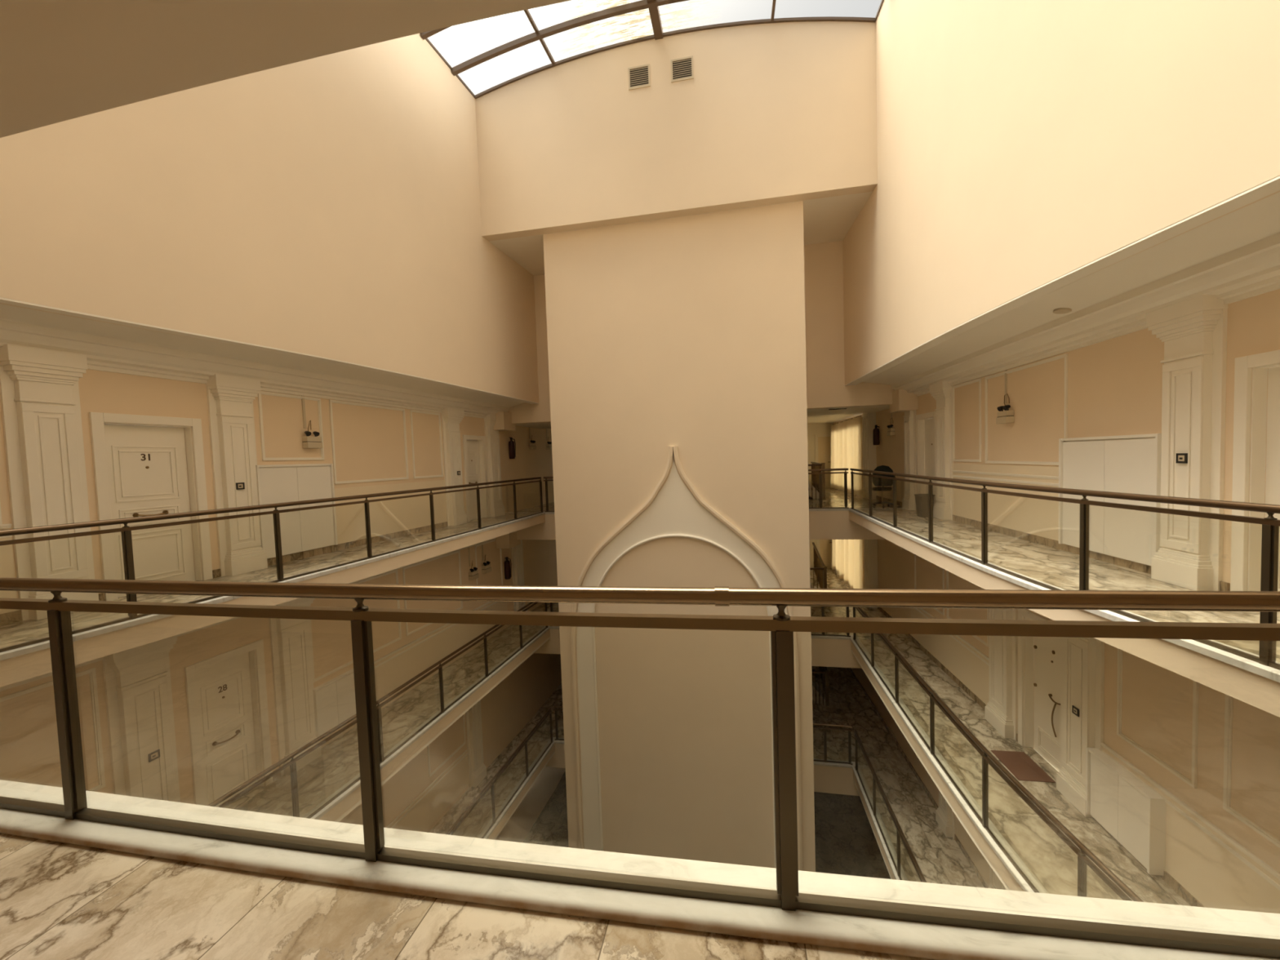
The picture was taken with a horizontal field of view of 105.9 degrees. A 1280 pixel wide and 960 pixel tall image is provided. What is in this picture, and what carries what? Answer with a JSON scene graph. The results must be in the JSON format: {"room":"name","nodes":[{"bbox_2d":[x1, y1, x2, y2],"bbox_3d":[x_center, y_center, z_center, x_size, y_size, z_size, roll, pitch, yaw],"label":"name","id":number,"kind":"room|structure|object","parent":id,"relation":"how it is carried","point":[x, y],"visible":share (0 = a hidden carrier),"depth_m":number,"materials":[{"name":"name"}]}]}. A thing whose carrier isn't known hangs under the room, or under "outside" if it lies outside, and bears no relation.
{"room":"apartment building atrium","nodes":[
{"label":"apartment building atrium","id":0,"kind":"room"},
{"bbox_2d":[0,537,496,691],"bbox_3d":[-5.200,1.744,7.413,1.597,0.500,13.946,-1,3,15],"label":"ceiling","id":1,"kind":"structure","parent":0,"point":[29,680],"depth_m":6.41,"materials":[{"name":"paint"}]},
{"bbox_2d":[0,33,539,403],"bbox_3d":[-4.810,-5.224,8.197,0.564,6.660,11.933,-1,3,18],"label":"wall","id":2,"kind":"structure","parent":0,"point":[327,206],"depth_m":6.89,"materials":[{"name":"beige paint"}]},
{"bbox_2d":[0,297,539,418],"bbox_3d":[-5.383,-1.769,7.279,1.424,0.740,13.936,-1,3,15],"label":"ceiling","id":3,"kind":"structure","parent":0,"point":[107,347],"depth_m":6.59,"materials":[{"name":"paint"}]},
{"bbox_2d":[0,368,565,842],"bbox_3d":[-4.847,4.768,11.625,0.571,13.210,22.344,-1,3,14],"label":"wall","id":4,"kind":"structure","parent":0,"point":[371,449],"depth_m":9.55,"materials":[{"name":"beige paint"}]},
{"bbox_2d":[0,343,98,621],"bbox_3d":[-6.396,0.036,5.273,0.225,2.860,0.590,-1,3,15],"label":"pilaster","id":5,"kind":"object","parent":4,"relation":"attached to","point":[40,398],"visible":0.82,"depth_m":5.19,"materials":[{"name":"white paint"}]},
{"bbox_2d":[102,635,180,802],"bbox_3d":[-6.118,3.359,6.019,0.225,2.860,0.630,-1,3,15],"label":"pilaster","id":6,"kind":"object","parent":4,"relation":"attached to","point":[137,680],"visible":0.56,"depth_m":5.94,"materials":[{"name":"white paint"}]},
{"bbox_2d":[88,412,213,600],"bbox_3d":[-6.292,0.316,6.233,0.205,2.270,1.130,-1,3,15],"label":"door","id":7,"kind":"structure","parent":4,"relation":"in","point":[140,471],"depth_m":6.26,"materials":[{"name":"white paint"}]},
{"bbox_2d":[184,639,272,808],"bbox_3d":[-6.001,3.626,7.032,0.205,2.290,1.020,-1,3,15],"label":"door","id":8,"kind":"structure","parent":4,"relation":"in","point":[219,691],"depth_m":7.06,"materials":[{"name":"white paint"}]},
{"bbox_2d":[0,518,467,626],"bbox_3d":[-4.646,1.044,12.267,0.283,0.115,20.228,-1,3,14],"label":"baseboard","id":9,"kind":"structure","parent":4,"relation":"attached to","point":[7,618],"depth_m":8.42,"materials":[{"name":"stone"}]},
{"bbox_2d":[205,373,267,576],"bbox_3d":[-5.892,-0.062,7.119,0.225,2.860,0.610,-1,3,15],"label":"pilaster","id":10,"kind":"object","parent":4,"relation":"attached to","point":[230,399],"visible":1,"depth_m":7.02,"materials":[{"name":"white paint"}]},
{"bbox_2d":[268,597,321,776],"bbox_3d":[-5.604,3.259,7.904,0.225,2.860,0.650,-1,3,15],"label":"pilaster","id":11,"kind":"object","parent":4,"relation":"attached to","point":[290,638],"visible":0.71,"depth_m":7.81,"materials":[{"name":"white paint"}]},
{"bbox_2d":[255,463,337,558],"bbox_3d":[-5.680,0.470,8.047,0.080,1.462,1.320,-1,3,15],"label":"upper cabinet","id":12,"kind":"object","parent":4,"relation":"attached to","point":[301,531],"visible":0.73,"depth_m":8.01,"materials":[{"name":"white paint"}]},
{"bbox_2d":[301,395,322,448],"bbox_3d":[-5.625,-0.993,8.265,0.134,0.900,0.282,-1,3,15],"label":"emergency light","id":13,"kind":"object","parent":4,"relation":"attached to","point":[308,442],"visible":1,"depth_m":8.20,"materials":[{"name":"beige plastic"}]},
{"bbox_2d":[312,668,355,741],"bbox_3d":[-5.431,4.000,8.655,0.090,0.902,0.860,-1,3,15],"label":"upper cabinet","id":14,"kind":"object","parent":4,"relation":"attached to","point":[334,700],"visible":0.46,"depth_m":8.59,"materials":[{"name":"white paint"}]},
{"bbox_2d":[440,408,466,526],"bbox_3d":[-4.571,-0.319,11.959,0.225,2.860,0.630,-1,3,15],"label":"pilaster","id":15,"kind":"object","parent":4,"relation":"attached to","point":[451,419],"visible":0.99,"depth_m":11.82,"materials":[{"name":"white paint"}]},
{"bbox_2d":[467,547,479,580],"bbox_3d":[-4.361,2.138,12.625,0.134,0.900,0.282,-1,3,15],"label":"emergency light","id":16,"kind":"object","parent":4,"relation":"attached to","point":[473,574],"visible":0.98,"depth_m":12.56,"materials":[{"name":"beige plastic"}]},
{"bbox_2d":[465,699,486,787],"bbox_3d":[-4.256,6.434,12.565,0.225,2.860,0.590,-1,3,15],"label":"pilaster","id":17,"kind":"object","parent":4,"relation":"attached to","point":[477,768],"visible":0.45,"depth_m":12.45,"materials":[{"name":"white paint"}]},
{"bbox_2d":[462,435,489,521],"bbox_3d":[-4.457,-0.046,12.957,0.205,2.280,0.990,-1,3,15],"label":"door","id":18,"kind":"structure","parent":4,"relation":"in","point":[473,450],"depth_m":13.08,"materials":[{"name":"white paint"}]},
{"bbox_2d":[484,413,505,516],"bbox_3d":[-4.098,-0.411,13.693,0.225,2.860,0.640,-1,3,15],"label":"pilaster","id":19,"kind":"object","parent":4,"relation":"attached to","point":[496,508],"visible":0.9,"depth_m":13.53,"materials":[{"name":"white paint"}]},
{"bbox_2d":[493,411,515,431],"bbox_3d":[-3.947,-1.679,13.924,0.420,0.500,0.730,-1,3,11],"label":"beam","id":20,"kind":"structure","parent":4,"relation":"attached to","point":[504,420],"depth_m":13.59,"materials":[{"name":"beige paint"}]},
{"bbox_2d":[495,531,520,548],"bbox_3d":[-3.834,1.676,14.071,0.420,0.500,0.730,-1,3,11],"label":"beam","id":21,"kind":"structure","parent":4,"relation":"attached to","point":[508,540],"depth_m":13.74,"materials":[{"name":"beige paint"}]},
{"bbox_2d":[504,556,511,579],"bbox_3d":[-3.885,2.582,14.197,0.190,0.645,0.174,-3,3,-29],"label":"fire extinguisher","id":22,"kind":"object","parent":4,"relation":"attached to","point":[508,564],"visible":1,"depth_m":14.14,"materials":[{"name":"red"}]},
{"bbox_2d":[511,539,527,611],"bbox_3d":[-3.700,2.888,14.879,0.225,2.860,0.590,-1,3,15],"label":"pilaster","id":23,"kind":"object","parent":4,"relation":"attached to","point":[517,552],"visible":0.39,"depth_m":14.73,"materials":[{"name":"white paint"}]},
{"bbox_2d":[0,0,570,137],"bbox_3d":[-1.312,-1.804,0.824,12.400,0.280,2.695,-1,3,11],"label":"ceiling","id":24,"kind":"structure","parent":0,"point":[61,60],"depth_m":1.86,"materials":[{"name":"beige paint"}]},
{"bbox_2d":[334,637,550,822],"bbox_3d":[-5.084,5.139,7.562,1.597,0.540,13.946,-1,3,15],"label":"ceiling","id":25,"kind":"structure","parent":0,"point":[430,741],"depth_m":9.16,"materials":[{"name":"paint"}]},
{"bbox_2d":[493,751,555,839],"bbox_3d":[-4.968,8.554,7.712,1.597,0.540,13.946,-1,3,15],"label":"ceiling","id":26,"kind":"structure","parent":0,"point":[520,802],"depth_m":12.31,"materials":[{"name":"paint"}]},
{"bbox_2d":[0,488,1279,959],"bbox_3d":[0.530,1.098,10.406,13.400,0.180,22.500,-1,3,11],"label":"floor","id":27,"kind":"structure","parent":0,"point":[59,900],"depth_m":1.64,"materials":[{"name":"stone"}]},
{"bbox_2d":[0,514,545,687],"bbox_3d":[-4.284,1.395,8.392,0.329,0.230,12.145,-1,3,15],"label":"slab edge","id":28,"kind":"structure","parent":27,"relation":"attached to","point":[29,665],"depth_m":5.23,"materials":[{"name":"beige paint"}]},
{"bbox_2d":[0,511,545,660],"bbox_3d":[-4.254,1.253,8.456,0.337,0.055,11.795,-1,3,15],"label":"curb","id":29,"kind":"object","parent":27,"relation":"on","point":[44,645],"visible":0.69,"depth_m":5.58,"materials":[{"name":"white stone"}]},
{"bbox_2d":[0,476,542,652],"bbox_3d":[-4.256,0.715,8.369,0.180,1.030,11.463,-1,3,15],"label":"balcony railing","id":30,"kind":"object","parent":29,"relation":"on","point":[126,531],"visible":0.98,"depth_m":5.82,"materials":[{"name":"brown metal"}]},
{"bbox_2d":[0,779,1279,959],"bbox_3d":[-0.971,1.430,1.880,10.508,0.055,0.346,-2,3,10],"label":"curb","id":31,"kind":"object","parent":27,"relation":"on","point":[890,936],"visible":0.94,"depth_m":1.62,"materials":[{"name":"stone"}]},
{"bbox_2d":[0,577,1279,958],"bbox_3d":[-1.094,0.892,1.844,9.304,1.034,0.147,-2,3,10],"label":"balcony railing","id":32,"kind":"object","parent":31,"relation":"on","point":[782,626],"visible":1,"depth_m":1.58,"materials":[{"name":"brown metal"}]},
{"bbox_2d":[545,508,848,514],"bbox_3d":[1.317,0.854,13.250,8.215,0.055,0.200,-1,3,11],"label":"curb","id":33,"kind":"object","parent":27,"relation":"on","point":[810,509],"visible":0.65,"depth_m":12.48,"materials":[{"name":"white stone"}]},
{"bbox_2d":[808,468,848,508],"bbox_3d":[4.719,0.227,12.539,1.313,1.030,0.094,-1,3,11],"label":"balcony railing","id":34,"kind":"object","parent":33,"relation":"on","point":[845,473],"visible":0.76,"depth_m":12.49,"materials":[{"name":"brown metal"}]},
{"bbox_2d":[516,511,885,539],"bbox_3d":[1.107,1.248,13.344,13.200,0.765,0.235,-1,3,11],"label":"beam","id":35,"kind":"structure","parent":27,"relation":"attached to","point":[823,525],"depth_m":12.51,"materials":[{"name":"beige paint"}]},
{"bbox_2d":[808,462,825,498],"bbox_3d":[5.615,-0.690,17.892,1.847,2.390,4.849,-1,3,15],"label":"staircase","id":36,"kind":"structure","parent":27,"relation":"on","point":[813,487],"depth_m":15.62,"materials":[{"name":"brown wood"}]},
{"bbox_2d":[871,465,893,507],"bbox_3d":[6.375,0.157,12.721,0.617,1.100,0.590,-1,3,21],"label":"office chair","id":37,"kind":"object","parent":27,"relation":"on","point":[882,484],"visible":0.74,"depth_m":12.50,"materials":[{"name":"black fabric"}]},
{"bbox_2d":[914,493,934,517],"bbox_3d":[6.241,0.560,10.598,0.318,0.490,0.318,-2,3,8],"label":"waste bin","id":38,"kind":"object","parent":27,"relation":"on","point":[921,500],"visible":0.77,"depth_m":10.49,"materials":[{"name":"grey plastic"}]},
{"bbox_2d":[848,507,1279,682],"bbox_3d":[4.540,1.030,6.736,0.495,0.055,11.781,-2,3,8],"label":"curb","id":39,"kind":"object","parent":27,"relation":"on","point":[1268,672],"visible":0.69,"depth_m":4.12,"materials":[{"name":"white stone"}]},
{"bbox_2d":[849,468,1279,670],"bbox_3d":[4.477,0.494,6.645,0.331,1.030,11.422,-2,3,8],"label":"balcony railing","id":40,"kind":"object","parent":39,"relation":"on","point":[1270,525],"visible":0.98,"depth_m":4.16,"materials":[{"name":"brown metal"}]},
{"bbox_2d":[848,511,1279,717],"bbox_3d":[4.554,1.171,6.663,0.496,0.230,12.132,-2,3,8],"label":"slab edge","id":41,"kind":"structure","parent":27,"relation":"attached to","point":[1261,692],"depth_m":3.71,"materials":[{"name":"beige paint"}]},
{"bbox_2d":[475,21,877,241],"bbox_3d":[0.481,-7.560,10.428,8.720,3.610,0.280,-1,3,11],"label":"wall","id":42,"kind":"structure","parent":0,"point":[771,113],"depth_m":10.21,"materials":[{"name":"beige paint"}]},
{"bbox_2d":[627,63,650,90],"bbox_3d":[-0.019,-8.604,10.319,0.470,0.450,0.020,-1,3,11],"label":"air vent","id":43,"kind":"object","parent":42,"relation":"in","point":[638,76],"visible":1,"depth_m":10.32,"materials":[{"name":"beige plastic"}]},
{"bbox_2d":[420,0,884,99],"bbox_3d":[-0.606,-8.886,5.992,10.749,0.699,8.805,-1,3,11],"label":"window","id":44,"kind":"structure","parent":42,"relation":"in","point":[612,11],"depth_m":9.85,"materials":[{"name":"brown"}]},
{"bbox_2d":[670,55,693,82],"bbox_3d":[0.884,-8.622,10.143,0.470,0.450,0.020,-1,3,11],"label":"air vent","id":45,"kind":"object","parent":42,"relation":"in","point":[682,68],"visible":1,"depth_m":10.14,"materials":[{"name":"beige plastic"}]},
{"bbox_2d":[542,200,815,871],"bbox_3d":[1.187,2.624,12.674,5.768,16.970,3.355,-1,3,11],"label":"wall pier","id":46,"kind":"object","parent":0,"point":[688,333],"visible":0.61,"depth_m":10.94,"materials":[{"name":"beige paint"}]},
{"bbox_2d":[570,445,802,871],"bbox_3d":[0.943,5.136,11.098,5.200,11.809,0.077,-1,3,11],"label":"relief","id":47,"kind":"object","parent":46,"relation":"attached to","point":[674,512],"visible":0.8,"depth_m":11.06,"materials":[{"name":"beige paint"}]},
{"bbox_2d":[488,191,872,275],"bbox_3d":[0.844,-5.968,11.891,8.800,0.280,2.570,-1,3,11],"label":"ceiling","id":48,"kind":"structure","parent":0,"point":[825,220],"depth_m":11.34,"materials":[{"name":"paint"}]},
{"bbox_2d":[507,240,894,423],"bbox_3d":[0.933,-3.837,13.113,13.600,4.150,0.250,-1,3,11],"label":"wall","id":49,"kind":"structure","parent":0,"point":[826,388],"depth_m":12.27,"materials":[{"name":"beige paint"}]},
{"bbox_2d":[515,404,889,428],"bbox_3d":[1.249,-2.008,14.496,13.400,0.345,2.700,-1,3,11],"label":"ceiling","id":50,"kind":"structure","parent":0,"point":[854,410],"depth_m":13.93,"materials":[{"name":"paint"}]},
{"bbox_2d":[428,666,984,888],"bbox_3d":[1.011,7.802,11.998,13.400,0.180,19.860,-1,3,11],"label":"floor","id":51,"kind":"structure","parent":0,"point":[940,858],"depth_m":12.42,"materials":[{"name":"stone"}]},
{"bbox_2d":[477,737,555,839],"bbox_3d":[-4.024,8.023,8.753,0.337,0.055,11.795,-1,3,15],"label":"curb","id":52,"kind":"object","parent":51,"relation":"on","point":[552,744],"visible":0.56,"depth_m":12.10,"materials":[{"name":"white stone"}]},
{"bbox_2d":[445,707,552,838],"bbox_3d":[-4.026,7.484,8.666,0.180,1.030,11.463,-1,3,15],"label":"balcony railing","id":53,"kind":"object","parent":52,"relation":"on","point":[524,743],"visible":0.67,"depth_m":11.48,"materials":[{"name":"brown metal"}]},
{"bbox_2d":[488,743,555,839],"bbox_3d":[-4.054,8.165,8.689,0.329,0.230,12.145,-1,3,15],"label":"slab edge","id":54,"kind":"structure","parent":51,"relation":"attached to","point":[500,824],"depth_m":12.19,"materials":[{"name":"beige paint"}]},
{"bbox_2d":[545,743,859,795],"bbox_3d":[1.337,8.017,13.641,13.200,0.765,0.235,-1,3,11],"label":"beam","id":55,"kind":"structure","parent":51,"relation":"attached to","point":[829,780],"depth_m":12.81,"materials":[{"name":"beige paint"}]},
{"bbox_2d":[555,737,852,768],"bbox_3d":[1.546,7.623,13.547,8.215,0.055,0.200,-1,3,11],"label":"curb","id":56,"kind":"object","parent":51,"relation":"on","point":[818,763],"visible":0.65,"depth_m":12.81,"materials":[{"name":"white stone"}]},
{"bbox_2d":[813,723,853,764],"bbox_3d":[4.949,6.997,12.836,1.313,1.030,0.094,-1,3,11],"label":"balcony railing","id":57,"kind":"object","parent":56,"relation":"on","point":[824,728],"visible":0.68,"depth_m":12.80,"materials":[{"name":"brown metal"}]},
{"bbox_2d":[811,666,828,706],"bbox_3d":[5.845,6.079,18.189,1.847,2.390,4.849,-1,3,15],"label":"staircase","id":58,"kind":"structure","parent":51,"relation":"on","point":[817,696],"depth_m":15.90,"materials":[{"name":"white stone"}]},
{"bbox_2d":[853,771,895,879],"bbox_3d":[4.784,7.940,6.960,0.496,0.230,12.132,-2,3,8],"label":"slab edge","id":59,"kind":"structure","parent":51,"relation":"attached to","point":[854,776],"depth_m":10.75,"materials":[{"name":"beige paint"}]},
{"bbox_2d":[850,761,907,880],"bbox_3d":[4.770,7.800,7.033,0.495,0.055,11.781,-2,3,8],"label":"curb","id":60,"kind":"object","parent":51,"relation":"on","point":[882,826],"visible":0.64,"depth_m":10.62,"materials":[{"name":"white stone"}]},
{"bbox_2d":[853,728,926,882],"bbox_3d":[4.707,7.263,6.942,0.331,1.030,11.422,-2,3,8],"label":"balcony railing","id":61,"kind":"object","parent":60,"relation":"on","point":[900,834],"visible":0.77,"depth_m":9.99,"materials":[{"name":"brown metal"}]},
{"bbox_2d":[522,770,890,879],"bbox_3d":[0.876,11.282,10.853,13.400,0.180,22.500,-1,3,11],"label":"floor","id":62,"kind":"structure","parent":0,"point":[846,843],"depth_m":14.98,"materials":[{"name":"stone"}]},
{"bbox_2d":[224,568,1190,906],"bbox_3d":[0.895,4.388,11.848,13.400,0.180,19.860,-1,3,11],"label":"floor","id":63,"kind":"structure","parent":0,"point":[1054,864],"depth_m":7.62,"materials":[{"name":"stone"}]},
{"bbox_2d":[301,626,551,819],"bbox_3d":[-4.140,4.608,8.603,0.337,0.055,11.795,-1,3,15],"label":"curb","id":64,"kind":"object","parent":63,"relation":"on","point":[356,785],"visible":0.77,"depth_m":8.80,"materials":[{"name":"white stone"}]},
{"bbox_2d":[207,602,547,818],"bbox_3d":[-4.142,4.069,8.517,0.180,1.030,11.463,-1,3,15],"label":"balcony railing","id":65,"kind":"object","parent":64,"relation":"on","point":[292,763],"visible":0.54,"depth_m":7.66,"materials":[{"name":"brown metal"}]},
{"bbox_2d":[318,629,550,821],"bbox_3d":[-4.170,4.750,8.539,0.329,0.230,12.145,-1,3,15],"label":"slab edge","id":66,"kind":"structure","parent":63,"relation":"attached to","point":[353,798],"depth_m":8.99,"materials":[{"name":"beige paint"}]},
{"bbox_2d":[533,629,862,668],"bbox_3d":[1.221,4.602,13.491,13.200,0.765,0.235,-1,3,11],"label":"beam","id":67,"kind":"structure","parent":63,"relation":"attached to","point":[824,652],"depth_m":12.66,"materials":[{"name":"beige paint"}]},
{"bbox_2d":[550,626,849,639],"bbox_3d":[1.431,4.209,13.397,8.215,0.055,0.200,-1,3,11],"label":"curb","id":68,"kind":"object","parent":63,"relation":"on","point":[551,627],"visible":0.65,"depth_m":12.64,"materials":[{"name":"white stone"}]},
{"bbox_2d":[809,542,826,588],"bbox_3d":[5.729,2.664,18.040,1.847,2.390,4.849,-1,3,15],"label":"staircase","id":69,"kind":"structure","parent":63,"relation":"on","point":[820,570],"depth_m":16.45,"materials":[{"name":"brown wood"}]},
{"bbox_2d":[850,640,1024,891],"bbox_3d":[4.668,4.525,6.811,0.496,0.230,12.132,-2,3,8],"label":"slab edge","id":70,"kind":"structure","parent":63,"relation":"attached to","point":[1003,872],"depth_m":6.93,"materials":[{"name":"beige paint"}]},
{"bbox_2d":[848,635,1048,893],"bbox_3d":[4.654,4.385,6.883,0.495,0.055,11.781,-2,3,8],"label":"curb","id":71,"kind":"object","parent":63,"relation":"on","point":[1024,886],"visible":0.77,"depth_m":6.80,"materials":[{"name":"white stone"}]},
{"bbox_2d":[853,607,1143,902],"bbox_3d":[4.591,3.849,6.792,0.331,1.030,11.422,-2,3,8],"label":"balcony railing","id":72,"kind":"object","parent":71,"relation":"on","point":[1082,860],"visible":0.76,"depth_m":5.95,"materials":[{"name":"brown metal"}]},
{"bbox_2d":[991,750,1055,782],"bbox_3d":[5.778,4.324,7.318,0.480,0.012,0.720,-2,3,9],"label":"doormat","id":73,"kind":"object","parent":63,"relation":"on","point":[1020,764],"visible":1,"depth_m":7.28,"materials":[{"name":"brown fabric"}]},
{"bbox_2d":[807,422,833,567],"bbox_3d":[2.750,4.076,21.396,13.600,13.300,0.200,-1,3,11],"label":"wall","id":74,"kind":"structure","parent":0,"point":[812,428],"depth_m":20.16,"materials":[{"name":"white paint"}]},
{"bbox_2d":[816,539,831,568],"bbox_3d":[8.006,2.564,20.166,1.200,2.250,0.064,-1,3,11],"label":"door","id":75,"kind":"structure","parent":74,"relation":"in","point":[824,547],"depth_m":20.25,"materials":[{"name":"white paint"}]},
{"bbox_2d":[814,433,834,488],"bbox_3d":[7.892,-0.791,20.019,1.200,2.250,0.064,-1,3,11],"label":"door","id":76,"kind":"structure","parent":74,"relation":"in","point":[822,442],"depth_m":20.07,"materials":[{"name":"white paint"}]},
{"bbox_2d":[807,413,862,423],"bbox_3d":[2.009,-2.233,18.416,13.400,0.290,5.300,-1,3,11],"label":"ceiling","id":77,"kind":"structure","parent":0,"point":[830,418],"depth_m":17.18,"materials":[{"name":"white paint"}]},
{"bbox_2d":[862,412,878,608],"bbox_3d":[7.273,0.916,15.031,0.530,6.060,0.650,-1,3,11],"label":"wall","id":78,"kind":"structure","parent":0,"point":[868,420],"depth_m":14.80,"materials":[{"name":"white paint"}]},
{"bbox_2d":[851,649,1009,889],"bbox_3d":[5.130,4.879,5.573,1.764,0.540,13.851,-2,3,9],"label":"ceiling","id":79,"kind":"structure","parent":0,"point":[995,871],"depth_m":7.12,"materials":[{"name":"paint"}]},
{"bbox_2d":[833,288,1279,913],"bbox_3d":[6.507,2.770,9.331,0.272,9.790,22.320,-2,3,9],"label":"wall","id":80,"kind":"structure","parent":0,"point":[1213,756],"depth_m":5.66,"materials":[{"name":"beige paint"}]},
{"bbox_2d":[830,420,844,489],"bbox_3d":[7.670,-0.935,18.634,0.375,2.555,2.350,-1,3,11],"label":"curtain","id":81,"kind":"object","parent":80,"relation":"hanging from","point":[837,429],"visible":0.66,"depth_m":18.56,"materials":[{"name":"beige fabric"}]},
{"bbox_2d":[831,539,844,579],"bbox_3d":[7.784,2.420,18.781,0.375,2.555,2.350,-1,3,11],"label":"curtain","id":82,"kind":"object","parent":80,"relation":"hanging from","point":[837,545],"visible":0.43,"depth_m":18.74,"materials":[{"name":"beige fabric"}]},
{"bbox_2d":[842,415,862,495],"bbox_3d":[7.232,-0.821,16.379,0.375,2.555,2.150,-1,3,11],"label":"curtain","id":83,"kind":"object","parent":80,"relation":"hanging from","point":[852,428],"visible":0.88,"depth_m":15.87,"materials":[{"name":"beige fabric"}]},
{"bbox_2d":[844,539,864,588],"bbox_3d":[7.346,2.534,16.526,0.375,2.555,2.150,-1,3,11],"label":"curtain","id":84,"kind":"object","parent":80,"relation":"hanging from","point":[854,573],"visible":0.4,"depth_m":16.04,"materials":[{"name":"beige fabric"}]},
{"bbox_2d":[888,389,918,413],"bbox_3d":[6.477,-1.943,11.889,0.420,0.500,0.730,-1,3,11],"label":"beam","id":85,"kind":"structure","parent":80,"relation":"attached to","point":[903,401],"depth_m":11.56,"materials":[{"name":"beige paint"}]},
{"bbox_2d":[902,409,916,510],"bbox_3d":[6.638,-0.700,11.958,0.225,2.860,0.540,-2,3,9],"label":"pilaster","id":86,"kind":"object","parent":80,"relation":"attached to","point":[908,503],"visible":0.73,"depth_m":11.81,"materials":[{"name":"white paint"}]},
{"bbox_2d":[848,667,988,888],"bbox_3d":[6.691,7.532,10.403,0.022,0.115,20.212,-2,3,9],"label":"baseboard","id":87,"kind":"structure","parent":80,"relation":"attached to","point":[979,875],"depth_m":12.05,"materials":[{"name":"stone"}]},
{"bbox_2d":[915,411,936,506],"bbox_3d":[6.672,-0.368,11.107,0.205,2.330,1.070,-2,3,9],"label":"door","id":88,"kind":"structure","parent":80,"relation":"in","point":[926,465],"depth_m":11.40,"materials":[{"name":"white paint"}]},
{"bbox_2d":[928,381,953,519],"bbox_3d":[6.352,-0.612,10.167,0.225,2.860,0.610,-2,3,9],"label":"pilaster","id":89,"kind":"object","parent":80,"relation":"attached to","point":[943,509],"visible":0.99,"depth_m":10.00,"materials":[{"name":"white paint"}]},
{"bbox_2d":[935,790,955,839],"bbox_3d":[6.580,6.158,10.454,0.225,2.860,0.590,-2,3,9],"label":"pilaster","id":90,"kind":"object","parent":80,"relation":"attached to","point":[944,815],"visible":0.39,"depth_m":10.35,"materials":[{"name":"white paint"}]},
{"bbox_2d":[988,865,1006,889],"bbox_3d":[6.252,6.260,8.402,0.225,2.860,0.710,-2,3,9],"label":"pilaster","id":91,"kind":"object","parent":80,"relation":"attached to","point":[994,882],"visible":0.09,"depth_m":8.56,"materials":[{"name":"white paint"}]},
{"bbox_2d":[984,608,1017,740],"bbox_3d":[6.136,2.845,8.252,0.225,2.860,0.710,-2,3,9],"label":"pilaster","id":92,"kind":"object","parent":80,"relation":"attached to","point":[1001,711],"visible":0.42,"depth_m":8.08,"materials":[{"name":"white paint"}]},
{"bbox_2d":[995,369,1014,423],"bbox_3d":[5.999,-1.379,7.944,0.134,0.890,0.280,-2,3,9],"label":"emergency light","id":93,"kind":"object","parent":80,"relation":"attached to","point":[1006,416],"visible":1,"depth_m":7.93,"materials":[{"name":"beige plastic"}]},
{"bbox_2d":[1017,608,1063,771],"bbox_3d":[6.163,3.202,7.291,0.225,2.290,1.100,-2,3,9],"label":"door","id":94,"kind":"structure","parent":80,"relation":"in","point":[1046,653],"depth_m":7.53,"materials":[{"name":"white paint"}]},
{"bbox_2d":[877,607,1204,906],"bbox_3d":[6.189,4.236,7.836,0.022,0.115,15.309,-2,3,9],"label":"baseboard","id":95,"kind":"structure","parent":80,"relation":"attached to","point":[1171,882],"depth_m":9.09,"materials":[{"name":"stone"}]},
{"bbox_2d":[875,495,1230,591],"bbox_3d":[6.430,0.772,9.909,0.022,0.115,10.807,-2,3,9],"label":"baseboard","id":96,"kind":"structure","parent":80,"relation":"attached to","point":[1224,586],"depth_m":6.93,"materials":[{"name":"stone"}]},
{"bbox_2d":[1056,636,1104,817],"bbox_3d":[5.851,2.933,6.466,0.225,2.860,0.650,-2,3,9],"label":"pilaster","id":97,"kind":"object","parent":80,"relation":"attached to","point":[1083,658],"visible":0.57,"depth_m":6.38,"materials":[{"name":"white paint"}]},
{"bbox_2d":[1058,433,1161,565],"bbox_3d":[5.744,0.193,5.962,0.090,1.462,1.520,-2,3,9],"label":"cabinet","id":98,"kind":"object","parent":80,"relation":"attached to","point":[1123,464],"visible":0.76,"depth_m":5.81,"materials":[{"name":"white paint"}]},
{"bbox_2d":[1085,747,1166,875],"bbox_3d":[5.780,3.911,5.785,0.160,0.872,0.940,-2,3,9],"label":"upper cabinet","id":99,"kind":"object","parent":80,"relation":"attached to","point":[1134,814],"visible":1,"depth_m":5.66,"materials":[{"name":"white paint"}]},
{"bbox_2d":[1146,294,1227,591],"bbox_3d":[5.510,-0.352,4.898,0.225,2.860,0.610,-2,3,9],"label":"pilaster","id":100,"kind":"object","parent":80,"relation":"attached to","point":[1193,331],"visible":1,"depth_m":4.76,"materials":[{"name":"white paint"}]},
{"bbox_2d":[1230,349,1279,591],"bbox_3d":[5.524,0.026,3.915,0.205,2.250,1.150,-2,3,9],"label":"door","id":101,"kind":"structure","parent":80,"relation":"in","point":[1244,543],"depth_m":4.37,"materials":[{"name":"white paint"}]},
{"bbox_2d":[842,0,1279,384],"bbox_3d":[4.527,-5.462,6.382,0.524,6.660,11.875,-2,3,6],"label":"wall","id":102,"kind":"structure","parent":0,"point":[1022,144],"depth_m":5.15,"materials":[{"name":"beige paint"}]},
{"bbox_2d":[844,175,1279,396],"bbox_3d":[4.916,-2.031,5.268,1.691,0.740,13.856,-2,3,9],"label":"ceiling","id":103,"kind":"structure","parent":0,"point":[1234,256],"depth_m":5.09,"materials":[{"name":"paint"}]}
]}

